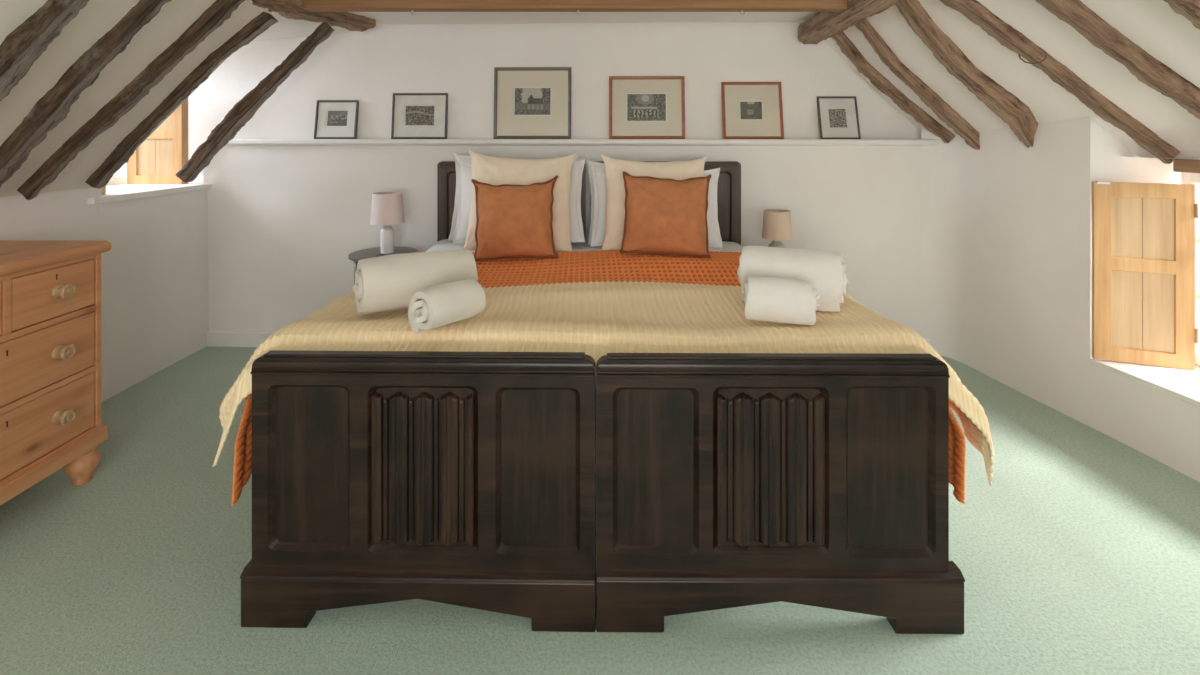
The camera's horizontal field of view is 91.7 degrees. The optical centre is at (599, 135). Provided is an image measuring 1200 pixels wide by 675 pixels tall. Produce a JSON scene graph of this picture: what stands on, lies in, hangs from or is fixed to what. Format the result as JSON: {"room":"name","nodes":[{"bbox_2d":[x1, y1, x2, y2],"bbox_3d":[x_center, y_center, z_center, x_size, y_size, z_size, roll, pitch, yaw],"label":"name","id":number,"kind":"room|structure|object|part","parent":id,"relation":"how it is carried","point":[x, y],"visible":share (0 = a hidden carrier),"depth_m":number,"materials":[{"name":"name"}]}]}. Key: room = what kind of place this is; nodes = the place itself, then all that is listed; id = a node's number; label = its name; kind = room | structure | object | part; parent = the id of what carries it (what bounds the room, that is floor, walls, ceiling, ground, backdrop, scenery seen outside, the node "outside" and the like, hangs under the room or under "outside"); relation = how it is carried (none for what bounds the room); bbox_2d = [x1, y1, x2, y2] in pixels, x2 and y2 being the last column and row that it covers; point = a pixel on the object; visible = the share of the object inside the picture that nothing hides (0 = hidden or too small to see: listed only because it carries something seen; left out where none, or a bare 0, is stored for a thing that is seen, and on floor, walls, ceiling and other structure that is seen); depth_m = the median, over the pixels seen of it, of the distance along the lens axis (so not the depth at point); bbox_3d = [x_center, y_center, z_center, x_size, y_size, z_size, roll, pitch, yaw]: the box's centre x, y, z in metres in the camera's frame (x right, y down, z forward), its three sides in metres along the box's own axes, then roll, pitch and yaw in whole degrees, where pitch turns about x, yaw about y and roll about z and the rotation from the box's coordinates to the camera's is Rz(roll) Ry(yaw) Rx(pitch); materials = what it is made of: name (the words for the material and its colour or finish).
{"room":"bedroom","nodes":[
{"label":"bedroom","id":0,"kind":"room"},
{"bbox_2d":[0,188,208,402],"bbox_3d":[-2.758,0.771,0.700,0.584,1.100,6.000,0,0,0],"label":"wall","id":1,"kind":"structure","parent":0,"point":[155,308],"depth_m":3.12,"materials":[{"name":"white paint"}]},
{"bbox_2d":[87,172,211,204],"bbox_3d":[-2.719,-0.104,3.300,0.568,0.870,1.000,0,0,0],"label":"window sill","id":2,"kind":"structure","parent":1,"relation":"attached to","point":[117,188],"depth_m":3.29,"materials":[{"name":"white paint"}]},
{"bbox_2d":[102,185,105,193],"bbox_3d":[-2.692,0.016,2.945,0.335,0.560,0.060,0,0,0],"label":"window shutter","id":3,"kind":"object","parent":2,"relation":"attached to","point":[104,187],"visible":0.02,"depth_m":2.97,"materials":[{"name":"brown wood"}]},
{"bbox_3d":[-2.980,-0.119,3.350,0.045,0.840,0.900,0,0,0],"label":"frame","id":4,"kind":"part","parent":2,"relation":"part of","materials":[{"name":"white paint"}]},
{"bbox_3d":[-2.717,0.314,3.228,0.565,0.034,0.855,0,0,0],"label":"sill","id":5,"kind":"part","parent":2,"relation":"part of","materials":[{"name":"white paint"}]},
{"bbox_2d":[127,97,188,183],"bbox_3d":[-2.737,0.016,3.605,0.335,0.560,0.060,0,0,0],"label":"window shutter","id":6,"kind":"object","parent":2,"relation":"attached to","point":[165,152],"visible":0.59,"depth_m":3.58,"materials":[{"name":"brown wood"}]},
{"bbox_3d":[-2.737,0.130,3.590,0.219,0.222,0.014,0,0,0],"label":"panel","id":7,"kind":"part","parent":6,"relation":"part of","materials":[{"name":"brown wood"}]},
{"bbox_3d":[-2.737,-0.121,3.590,0.219,0.169,0.014,0,0,0],"label":"panel","id":8,"kind":"part","parent":6,"relation":"part of","materials":[{"name":"brown wood"}]},
{"bbox_2d":[185,97,188,183],"bbox_3d":[-2.737,0.016,3.621,0.335,0.560,0.028,0,0,0],"label":"shutter","id":9,"kind":"object","parent":6,"relation":"hanging from","point":[187,100],"depth_m":3.63,"materials":[{"name":"brown wood"}]},
{"bbox_2d":[0,0,351,197],"bbox_3d":[-2.250,0.031,0.775,1.600,1.611,6.150,0,0,0],"label":"ceiling","id":10,"kind":"structure","parent":0,"point":[98,17],"depth_m":2.38,"materials":[{"name":"paint"}]},
{"bbox_2d":[0,0,88,101],"bbox_3d":[-1.898,-0.303,1.906,0.582,0.588,0.095,0,0,4],"label":"rafter","id":11,"kind":"object","parent":10,"relation":"attached to","point":[25,44],"visible":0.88,"depth_m":1.88,"materials":[{"name":"brown wood"}]},
{"bbox_2d":[0,0,171,187],"bbox_3d":[-1.988,-0.216,2.197,0.924,0.916,0.102,0,0,5],"label":"rafter","id":12,"kind":"object","parent":10,"relation":"attached to","point":[54,106],"visible":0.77,"depth_m":2.17,"materials":[{"name":"brown wood"}]},
{"bbox_2d":[17,0,244,199],"bbox_3d":[-1.972,-0.227,2.479,0.996,0.995,0.087,0,0,-6],"label":"rafter","id":13,"kind":"object","parent":10,"relation":"attached to","point":[213,17],"visible":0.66,"depth_m":2.47,"materials":[{"name":"brown wood"}]},
{"bbox_2d":[85,12,277,188],"bbox_3d":[-2.020,-0.185,2.788,0.878,0.874,0.124,0,0,-3],"label":"rafter","id":14,"kind":"object","parent":10,"relation":"attached to","point":[124,150],"visible":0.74,"depth_m":2.75,"materials":[{"name":"brown wood"}]},
{"bbox_2d":[175,22,334,182],"bbox_3d":[-2.023,-0.196,3.379,0.958,0.943,0.140,0,0,6],"label":"rafter","id":15,"kind":"object","parent":10,"relation":"attached to","point":[244,109],"visible":0.99,"depth_m":3.36,"materials":[{"name":"brown wood"}]},
{"bbox_2d":[189,22,924,337],"bbox_3d":[-0.244,0.171,3.656,5.487,2.300,0.113,0,0,2],"label":"wall","id":16,"kind":"structure","parent":0,"point":[285,222],"depth_m":3.66,"materials":[{"name":"white paint"}]},
{"bbox_2d":[226,139,939,145],"bbox_3d":[-0.142,0.040,3.649,4.441,0.039,0.164,0,0,2],"label":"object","id":17,"kind":"structure","parent":16,"relation":"attached to","point":[445,142],"depth_m":3.57,"materials":[{"name":"white paint"}]},
{"bbox_2d":[314,100,358,138],"bbox_3d":[-1.688,-0.104,3.728,0.270,0.253,0.058,0,0,2],"label":"picture frame","id":18,"kind":"object","parent":17,"relation":"on","point":[334,119],"visible":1,"depth_m":3.73,"materials":[{"name":"white paper"}]},
{"bbox_2d":[327,111,347,125],"bbox_3d":[-1.683,-0.113,3.729,0.127,0.099,0.001,0,-9,2],"label":"print","id":19,"kind":"object","parent":18,"relation":"attached to","point":[335,118],"depth_m":3.73},
{"bbox_2d":[391,93,447,138],"bbox_3d":[-1.151,-0.127,3.717,0.355,0.296,0.048,0,0,2],"label":"picture frame","id":20,"kind":"object","parent":17,"relation":"on","point":[414,115],"visible":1,"depth_m":3.72,"materials":[{"name":"white paper"}]},
{"bbox_2d":[405,106,433,124],"bbox_3d":[-1.151,-0.130,3.718,0.184,0.124,0.001,0,-6,2],"label":"print","id":21,"kind":"object","parent":20,"relation":"attached to","point":[415,115],"depth_m":3.72},
{"bbox_2d":[493,67,570,138],"bbox_3d":[-0.429,-0.209,3.697,0.492,0.459,0.046,0,0,2],"label":"picture frame","id":22,"kind":"object","parent":17,"relation":"on","point":[530,102],"visible":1,"depth_m":3.70,"materials":[{"name":"beige paper"}]},
{"bbox_2d":[515,88,549,114],"bbox_3d":[-0.429,-0.220,3.699,0.227,0.171,0.001,0,-4,2],"label":"print","id":23,"kind":"object","parent":22,"relation":"attached to","point":[528,101],"depth_m":3.70},
{"bbox_2d":[609,76,684,138],"bbox_3d":[0.296,-0.179,3.676,0.477,0.399,0.048,0,0,2],"label":"picture frame","id":24,"kind":"object","parent":17,"relation":"on","point":[640,107],"visible":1,"depth_m":3.67,"materials":[{"name":"beige paper"}]},
{"bbox_2d":[627,94,665,120],"bbox_3d":[0.294,-0.181,3.677,0.242,0.169,0.001,0,-4,2],"label":"print","id":25,"kind":"object","parent":24,"relation":"attached to","point":[640,107],"depth_m":3.68},
{"bbox_2d":[721,82,783,138],"bbox_3d":[0.952,-0.159,3.642,0.374,0.363,0.080,0,0,2],"label":"picture frame","id":26,"kind":"object","parent":17,"relation":"on","point":[750,110],"visible":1,"depth_m":3.64,"materials":[{"name":"beige paper"}]},
{"bbox_2d":[740,102,761,118],"bbox_3d":[0.946,-0.160,3.642,0.133,0.111,0.001,0,-10,2],"label":"print","id":27,"kind":"object","parent":26,"relation":"attached to","point":[749,110],"depth_m":3.64},
{"bbox_2d":[817,96,860,138],"bbox_3d":[1.484,-0.112,3.623,0.243,0.273,0.089,0,0,2],"label":"picture frame","id":28,"kind":"object","parent":17,"relation":"on","point":[838,118],"visible":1,"depth_m":3.62,"materials":[{"name":"white paper"}]},
{"bbox_2d":[828,109,846,126],"bbox_3d":[1.480,-0.111,3.623,0.104,0.120,0.001,0,-15,2],"label":"print","id":29,"kind":"object","parent":28,"relation":"attached to","point":[837,117],"depth_m":3.62},
{"bbox_2d":[349,12,819,24],"bbox_3d":[0.200,-0.719,0.775,3.800,0.008,6.150,0,0,0],"label":"ceiling","id":30,"kind":"structure","parent":0,"point":[382,18],"depth_m":3.51,"materials":[{"name":"paint"}]},
{"bbox_2d":[251,0,375,31],"bbox_3d":[-1.589,-0.698,2.866,0.257,0.190,1.557,0,0,6],"label":"purlin","id":31,"kind":"object","parent":30,"relation":"attached to","point":[290,9],"visible":0.73,"depth_m":3.15,"materials":[{"name":"brown wood"}]},
{"bbox_2d":[302,0,846,11],"bbox_3d":[-0.124,-0.724,3.000,2.887,0.150,0.090,0,0,0],"label":"cross beam","id":32,"kind":"structure","parent":30,"relation":"attached to","point":[311,5],"depth_m":2.96,"materials":[{"name":"brown wood"}]},
{"bbox_2d":[798,0,899,43],"bbox_3d":[1.329,-0.685,2.998,0.183,0.242,1.214,0,0,-3],"label":"purlin","id":33,"kind":"object","parent":30,"relation":"attached to","point":[824,25],"visible":0.91,"depth_m":3.14,"materials":[{"name":"brown wood"}]},
{"bbox_2d":[0,347,1199,674],"bbox_3d":[0.000,1.321,0.750,6.400,0.001,6.300,0,0,0],"label":"floor","id":34,"kind":"structure","parent":0,"point":[1080,555],"depth_m":1.68,"materials":[{"name":"green carpet"}]},
{"bbox_2d":[0,240,111,505],"bbox_3d":[-2.181,0.866,1.910,0.558,0.911,0.754,0,0,0],"label":"dresser","id":35,"kind":"object","parent":34,"relation":"on","point":[50,290],"visible":1,"depth_m":2.06,"materials":[{"name":"brown wood"}]},
{"bbox_3d":[-2.186,0.560,1.736,0.479,0.175,0.319,0,0,0],"label":"drawer","id":36,"kind":"part","parent":35,"relation":"part of","materials":[{"name":"brown wood"}]},
{"bbox_3d":[-2.186,1.012,1.910,0.479,0.211,0.668,0,0,0],"label":"drawer","id":37,"kind":"part","parent":35,"relation":"part of","materials":[{"name":"brown wood"}]},
{"bbox_3d":[-2.186,0.778,1.910,0.479,0.206,0.668,0,0,0],"label":"drawer","id":38,"kind":"part","parent":35,"relation":"part of","materials":[{"name":"brown wood"}]},
{"bbox_3d":[-2.186,0.560,2.084,0.479,0.175,0.319,0,0,0],"label":"drawer","id":39,"kind":"part","parent":35,"relation":"part of","materials":[{"name":"brown wood"}]},
{"bbox_3d":[-1.925,1.010,2.090,0.046,0.055,0.055,0,0,0],"label":"knob","id":40,"kind":"part","parent":35,"relation":"part of","materials":[{"name":"brown wood"}]},
{"bbox_3d":[-1.925,0.776,2.090,0.046,0.055,0.055,0,0,0],"label":"knob","id":41,"kind":"part","parent":35,"relation":"part of","materials":[{"name":"brown wood"}]},
{"bbox_3d":[-1.925,0.558,2.090,0.046,0.055,0.055,0,0,0],"label":"knob","id":42,"kind":"part","parent":35,"relation":"part of","materials":[{"name":"brown wood"}]},
{"bbox_2d":[348,246,418,284],"bbox_3d":[-1.235,0.994,3.330,0.380,0.655,0.380,0,0,0],"label":"side table","id":43,"kind":"object","parent":34,"relation":"on","point":[358,255],"visible":0.2,"depth_m":3.30,"materials":[{"name":"grey wood"}]},
{"bbox_3d":[-1.343,1.004,3.223,0.034,0.633,0.034,0,0,0],"label":"leg","id":44,"kind":"part","parent":43,"relation":"part of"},
{"bbox_2d":[370,192,404,253],"bbox_3d":[-1.216,0.496,3.330,0.188,0.340,0.188,0,0,0],"label":"table lamp","id":45,"kind":"object","parent":43,"relation":"on","point":[387,209],"visible":1,"depth_m":3.27,"materials":[{"name":"white ceramic"}]},
{"bbox_3d":[-1.216,0.412,3.330,0.188,0.172,0.188,0,0,0],"label":"lamp shade","id":46,"kind":"part","parent":45,"relation":"part of","materials":[{"name":"fabric"}]},
{"bbox_2d":[240,161,595,631],"bbox_3d":[-0.492,0.737,2.534,0.994,1.168,2.005,0,0,1],"label":"bed","id":47,"kind":"object","parent":34,"relation":"on","point":[464,479],"visible":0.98,"depth_m":1.57,"materials":[{"name":"brown wood"}]},
{"bbox_3d":[-0.787,0.898,1.594,0.221,0.447,0.012,0,0,1],"label":"panel","id":48,"kind":"part","parent":47,"relation":"part of","materials":[{"name":"brown wood"}]},
{"bbox_3d":[-0.489,1.180,1.578,0.950,0.020,0.054,0,0,1],"label":"moulding","id":49,"kind":"part","parent":47,"relation":"part of","materials":[{"name":"brown wood"}]},
{"bbox_3d":[-0.477,0.626,1.565,0.929,0.035,0.009,0,0,1],"label":"cap moulding","id":50,"kind":"part","parent":47,"relation":"part of","materials":[{"name":"brown wood"}]},
{"bbox_3d":[-0.477,0.900,1.575,0.288,0.444,0.018,0,0,1],"label":"linenfold panel","id":51,"kind":"part","parent":47,"relation":"part of","materials":[{"name":"brown wood"}]},
{"bbox_3d":[-0.477,0.910,1.584,0.929,0.623,0.034,0,0,1],"label":"footboard","id":52,"kind":"part","parent":47,"relation":"part of","materials":[{"name":"brown wood"}]},
{"bbox_3d":[-0.477,0.597,1.588,0.873,0.009,0.034,0,0,1],"label":"cap rail","id":53,"kind":"part","parent":47,"relation":"part of","materials":[{"name":"brown wood"}]},
{"bbox_3d":[-0.530,0.171,3.494,0.846,0.036,0.050,0,0,1],"label":"headboard rail","id":54,"kind":"part","parent":47,"relation":"part of","materials":[{"name":"brown wood"}]},
{"bbox_3d":[-0.530,0.461,3.497,0.780,0.521,0.017,0,0,1],"label":"headboard panel","id":55,"kind":"part","parent":47,"relation":"part of","materials":[{"name":"brown wood"}]},
{"bbox_3d":[-0.530,0.738,3.495,0.886,1.166,0.040,0,0,1],"label":"headboard","id":56,"kind":"part","parent":47,"relation":"part of","materials":[{"name":"brown wood"}]},
{"bbox_3d":[-0.166,0.902,1.584,0.223,0.450,0.012,0,0,1],"label":"panel","id":57,"kind":"part","parent":47,"relation":"part of","materials":[{"name":"brown wood"}]},
{"bbox_2d":[590,161,964,633],"bbox_3d":[0.454,0.737,2.529,1.041,1.168,2.040,0,0,0],"label":"bed","id":58,"kind":"object","parent":34,"relation":"on","point":[724,480],"visible":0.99,"depth_m":1.56,"materials":[{"name":"brown wood"}]},
{"bbox_2d":[425,239,742,252],"bbox_3d":[-0.024,0.713,2.556,1.957,0.230,1.772,0,0,0],"label":"duvet","id":59,"kind":"object","parent":58,"relation":"on","point":[444,244],"visible":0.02,"depth_m":3.23,"materials":[{"name":"white fabric"}]},
{"bbox_2d":[448,153,578,242],"bbox_3d":[-0.496,0.356,3.390,0.751,0.514,0.147,0,0,-1],"label":"pillow","id":60,"kind":"object","parent":59,"relation":"on","point":[467,159],"visible":0.12,"depth_m":3.40,"materials":[{"name":"white fabric"}]},
{"bbox_2d":[452,159,584,243],"bbox_3d":[-0.452,0.364,3.263,0.747,0.468,0.142,0,0,2],"label":"pillow","id":61,"kind":"object","parent":59,"relation":"on","point":[464,169],"visible":0.35,"depth_m":3.25,"materials":[{"name":"white fabric"}]},
{"bbox_2d":[463,149,576,251],"bbox_3d":[-0.421,0.340,3.102,0.610,0.540,0.208,0,0,-5],"label":"cushion","id":62,"kind":"object","parent":59,"relation":"on","point":[491,170],"visible":0.58,"depth_m":3.09,"materials":[{"name":"beige fabric"}]},
{"bbox_2d":[587,159,604,244],"bbox_3d":[0.277,0.377,3.387,0.706,0.498,0.143,0,0,-1],"label":"pillow","id":63,"kind":"object","parent":59,"relation":"on","point":[590,163],"visible":0.07,"depth_m":3.41,"materials":[{"name":"white fabric"}]},
{"bbox_2d":[231,250,965,505],"bbox_3d":[-0.011,0.814,2.327,2.137,0.482,1.342,0,0,0],"label":"bedspread","id":64,"kind":"object","parent":59,"relation":"on","point":[721,269],"visible":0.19,"depth_m":2.58,"materials":[{"name":"orange fabric"}]},
{"bbox_2d":[471,175,558,260],"bbox_3d":[-0.419,0.401,2.848,0.433,0.404,0.209,0,0,-5],"label":"cushion","id":65,"kind":"object","parent":64,"relation":"on","point":[513,221],"visible":0.96,"depth_m":2.79,"materials":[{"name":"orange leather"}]},
{"bbox_2d":[212,281,994,485],"bbox_3d":[-0.011,0.772,1.982,2.236,0.407,0.746,0,0,0],"label":"blanket","id":66,"kind":"object","parent":64,"relation":"on","point":[596,319],"visible":0.62,"depth_m":1.76,"materials":[{"name":"beige fabric"}]},
{"bbox_2d":[353,249,477,315],"bbox_3d":[-0.630,0.496,1.995,0.401,0.195,0.196,0,0,-32],"label":"towel","id":67,"kind":"object","parent":66,"relation":"on","point":[385,283],"visible":0.84,"depth_m":1.90,"materials":[{"name":"white fabric"}]},
{"bbox_2d":[408,279,485,333],"bbox_3d":[-0.453,0.503,1.731,0.126,0.127,0.231,0,0,36],"label":"towel","id":68,"kind":"object","parent":66,"relation":"on","point":[436,306],"visible":1,"depth_m":1.68,"materials":[{"name":"white fabric"}]},
{"bbox_2d":[742,276,819,324],"bbox_3d":[0.574,0.519,1.857,0.239,0.133,0.135,0,0,17],"label":"towel","id":69,"kind":"object","parent":66,"relation":"on","point":[771,299],"visible":1,"depth_m":1.81,"materials":[{"name":"white fabric"}]},
{"bbox_2d":[737,246,848,311],"bbox_3d":[0.673,0.495,2.053,0.379,0.195,0.200,0,0,22],"label":"towel","id":70,"kind":"object","parent":66,"relation":"on","point":[825,269],"visible":0.76,"depth_m":1.98,"materials":[{"name":"white fabric"}]},
{"bbox_2d":[620,171,710,257],"bbox_3d":[0.322,0.378,2.830,0.451,0.404,0.204,0,0,3],"label":"cushion","id":71,"kind":"object","parent":64,"relation":"on","point":[663,215],"visible":1,"depth_m":2.77,"materials":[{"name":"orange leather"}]},
{"bbox_2d":[600,154,707,250],"bbox_3d":[0.286,0.353,3.090,0.589,0.516,0.208,0,0,5],"label":"cushion","id":72,"kind":"object","parent":59,"relation":"on","point":[614,168],"visible":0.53,"depth_m":3.09,"materials":[{"name":"beige fabric"}]},
{"bbox_2d":[590,166,722,247],"bbox_3d":[0.317,0.395,3.261,0.748,0.453,0.143,0,0,-2],"label":"pillow","id":73,"kind":"object","parent":59,"relation":"on","point":[600,195],"visible":0.35,"depth_m":3.25,"materials":[{"name":"white fabric"}]},
{"bbox_3d":[0.150,0.898,1.580,0.227,0.446,0.012,0,0,0],"label":"panel","id":74,"kind":"part","parent":58,"relation":"part of","materials":[{"name":"brown wood"}]},
{"bbox_3d":[0.391,0.738,3.495,0.902,1.166,0.040,0,0,0],"label":"headboard","id":75,"kind":"part","parent":58,"relation":"part of","materials":[{"name":"brown wood"}]},
{"bbox_3d":[0.391,0.171,3.494,0.862,0.036,0.050,0,0,0],"label":"headboard rail","id":76,"kind":"part","parent":58,"relation":"part of","materials":[{"name":"brown wood"}]},
{"bbox_3d":[0.391,0.461,3.497,0.796,0.521,0.017,0,0,0],"label":"headboard panel","id":77,"kind":"part","parent":58,"relation":"part of","materials":[{"name":"brown wood"}]},
{"bbox_3d":[0.457,0.897,1.564,0.299,0.441,0.018,0,0,0],"label":"linenfold panel","id":78,"kind":"part","parent":58,"relation":"part of","materials":[{"name":"brown wood"}]},
{"bbox_3d":[0.460,0.598,1.577,0.884,0.009,0.034,0,0,0],"label":"cap rail","id":79,"kind":"part","parent":58,"relation":"part of","materials":[{"name":"brown wood"}]},
{"bbox_3d":[0.460,0.910,1.573,0.941,0.622,0.034,0,0,0],"label":"footboard","id":80,"kind":"part","parent":58,"relation":"part of","materials":[{"name":"brown wood"}]},
{"bbox_3d":[0.460,0.627,1.554,0.940,0.035,0.008,0,0,0],"label":"cap moulding","id":81,"kind":"part","parent":58,"relation":"part of","materials":[{"name":"brown wood"}]},
{"bbox_3d":[0.479,1.172,1.567,0.972,0.020,0.054,0,0,0],"label":"moulding","id":82,"kind":"part","parent":58,"relation":"part of","materials":[{"name":"brown wood"}]},
{"bbox_3d":[0.777,0.898,1.576,0.235,0.457,0.012,0,0,0],"label":"panel","id":83,"kind":"part","parent":58,"relation":"part of","materials":[{"name":"brown wood"}]},
{"bbox_3d":[1.110,1.036,3.330,0.380,0.570,0.380,0,0,0],"label":"side table","id":84,"kind":"object","parent":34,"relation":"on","visible":0},
{"bbox_2d":[762,209,791,247],"bbox_3d":[1.004,0.587,3.300,0.164,0.328,0.164,0,0,0],"label":"table lamp","id":85,"kind":"object","parent":84,"relation":"on","point":[777,227],"visible":0.73,"depth_m":3.24,"materials":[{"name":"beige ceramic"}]},
{"bbox_2d":[803,0,1199,159],"bbox_3d":[2.047,-0.298,0.775,1.706,0.917,6.150,0,0,0],"label":"ceiling","id":86,"kind":"structure","parent":0,"point":[1164,34],"depth_m":2.55,"materials":[{"name":"paint"}]},
{"bbox_2d":[832,31,954,142],"bbox_3d":[1.732,-0.327,3.488,0.778,0.740,0.120,0,0,0],"label":"rafter","id":87,"kind":"object","parent":86,"relation":"attached to","point":[847,47],"visible":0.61,"depth_m":3.48,"materials":[{"name":"brown wood"}]},
{"bbox_2d":[855,19,979,149],"bbox_3d":[1.791,-0.318,3.281,0.874,0.854,0.104,0,0,-4],"label":"rafter","id":88,"kind":"object","parent":86,"relation":"attached to","point":[944,111],"visible":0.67,"depth_m":3.27,"materials":[{"name":"brown wood"}]},
{"bbox_2d":[895,0,1037,147],"bbox_3d":[1.824,-0.375,2.919,0.879,0.876,0.138,0,0,-3],"label":"rafter","id":89,"kind":"object","parent":86,"relation":"attached to","point":[1021,120],"visible":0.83,"depth_m":2.90,"materials":[{"name":"brown wood"}]},
{"bbox_2d":[940,0,1179,163],"bbox_3d":[1.970,-0.330,2.573,1.026,0.896,0.078,0,0,14],"label":"rafter","id":90,"kind":"object","parent":86,"relation":"attached to","point":[1004,33],"visible":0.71,"depth_m":2.54,"materials":[{"name":"brown wood"}]},
{"bbox_2d":[1035,0,1199,118],"bbox_3d":[2.051,-0.338,2.250,0.779,0.690,0.084,0,0,12],"label":"rafter","id":91,"kind":"object","parent":86,"relation":"attached to","point":[1147,69],"visible":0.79,"depth_m":2.24,"materials":[{"name":"brown wood"}]},
{"bbox_2d":[1163,0,1199,28],"bbox_3d":[2.048,-0.414,1.959,0.422,0.389,0.060,0,0,8],"label":"rafter","id":92,"kind":"object","parent":86,"relation":"attached to","point":[1190,9],"visible":1,"depth_m":1.95,"materials":[{"name":"brown wood"}]},
{"bbox_2d":[921,116,1199,481],"bbox_3d":[2.401,0.446,0.621,0.898,1.750,5.841,0,0,0],"label":"wall","id":93,"kind":"structure","parent":0,"point":[1007,224],"depth_m":2.90,"materials":[{"name":"white paint"}]},
{"bbox_2d":[1090,172,1199,406],"bbox_3d":[2.430,0.594,2.001,0.420,0.875,1.272,0,0,0],"label":"window","id":94,"kind":"structure","parent":93,"relation":"in","point":[1183,384],"depth_m":2.49,"materials":[{"name":"white paint"}]},
{"bbox_3d":[2.430,1.014,2.001,0.420,0.035,1.272,0,0,0],"label":"sill","id":95,"kind":"part","parent":94,"relation":"part of","materials":[{"name":"white paint"}]},
{"bbox_2d":[1092,181,1198,370],"bbox_3d":[2.384,0.601,2.550,0.353,0.796,0.037,0,0,23],"label":"window shutter","id":96,"kind":"object","parent":94,"relation":"attached to","point":[1143,234],"visible":1,"depth_m":2.55,"materials":[{"name":"brown wood"}]},
{"bbox_3d":[2.249,0.209,2.603,0.045,0.012,0.016,0,0,23],"label":"catch plate","id":97,"kind":"part","parent":96,"relation":"part of","materials":[{"name":"metal"}]},
{"bbox_3d":[2.381,0.404,2.558,0.213,0.264,0.012,0,0,23],"label":"panel","id":98,"kind":"part","parent":96,"relation":"part of","materials":[{"name":"brown wood"}]},
{"bbox_3d":[2.381,0.768,2.558,0.213,0.339,0.012,0,0,23],"label":"panel","id":99,"kind":"part","parent":96,"relation":"part of","materials":[{"name":"brown wood"}]},
{"bbox_3d":[2.615,0.576,1.990,0.045,0.840,1.220,0,0,0],"label":"frame","id":100,"kind":"part","parent":94,"relation":"part of","materials":[{"name":"white paint"}]},
{"bbox_2d":[1173,159,1199,172],"bbox_3d":[2.442,0.121,1.883,0.115,0.055,1.085,0,0,0],"label":"lintel","id":101,"kind":"object","parent":93,"relation":"attached to","point":[1179,165],"visible":0.97,"depth_m":2.37,"materials":[{"name":"brown wood"}]}
]}

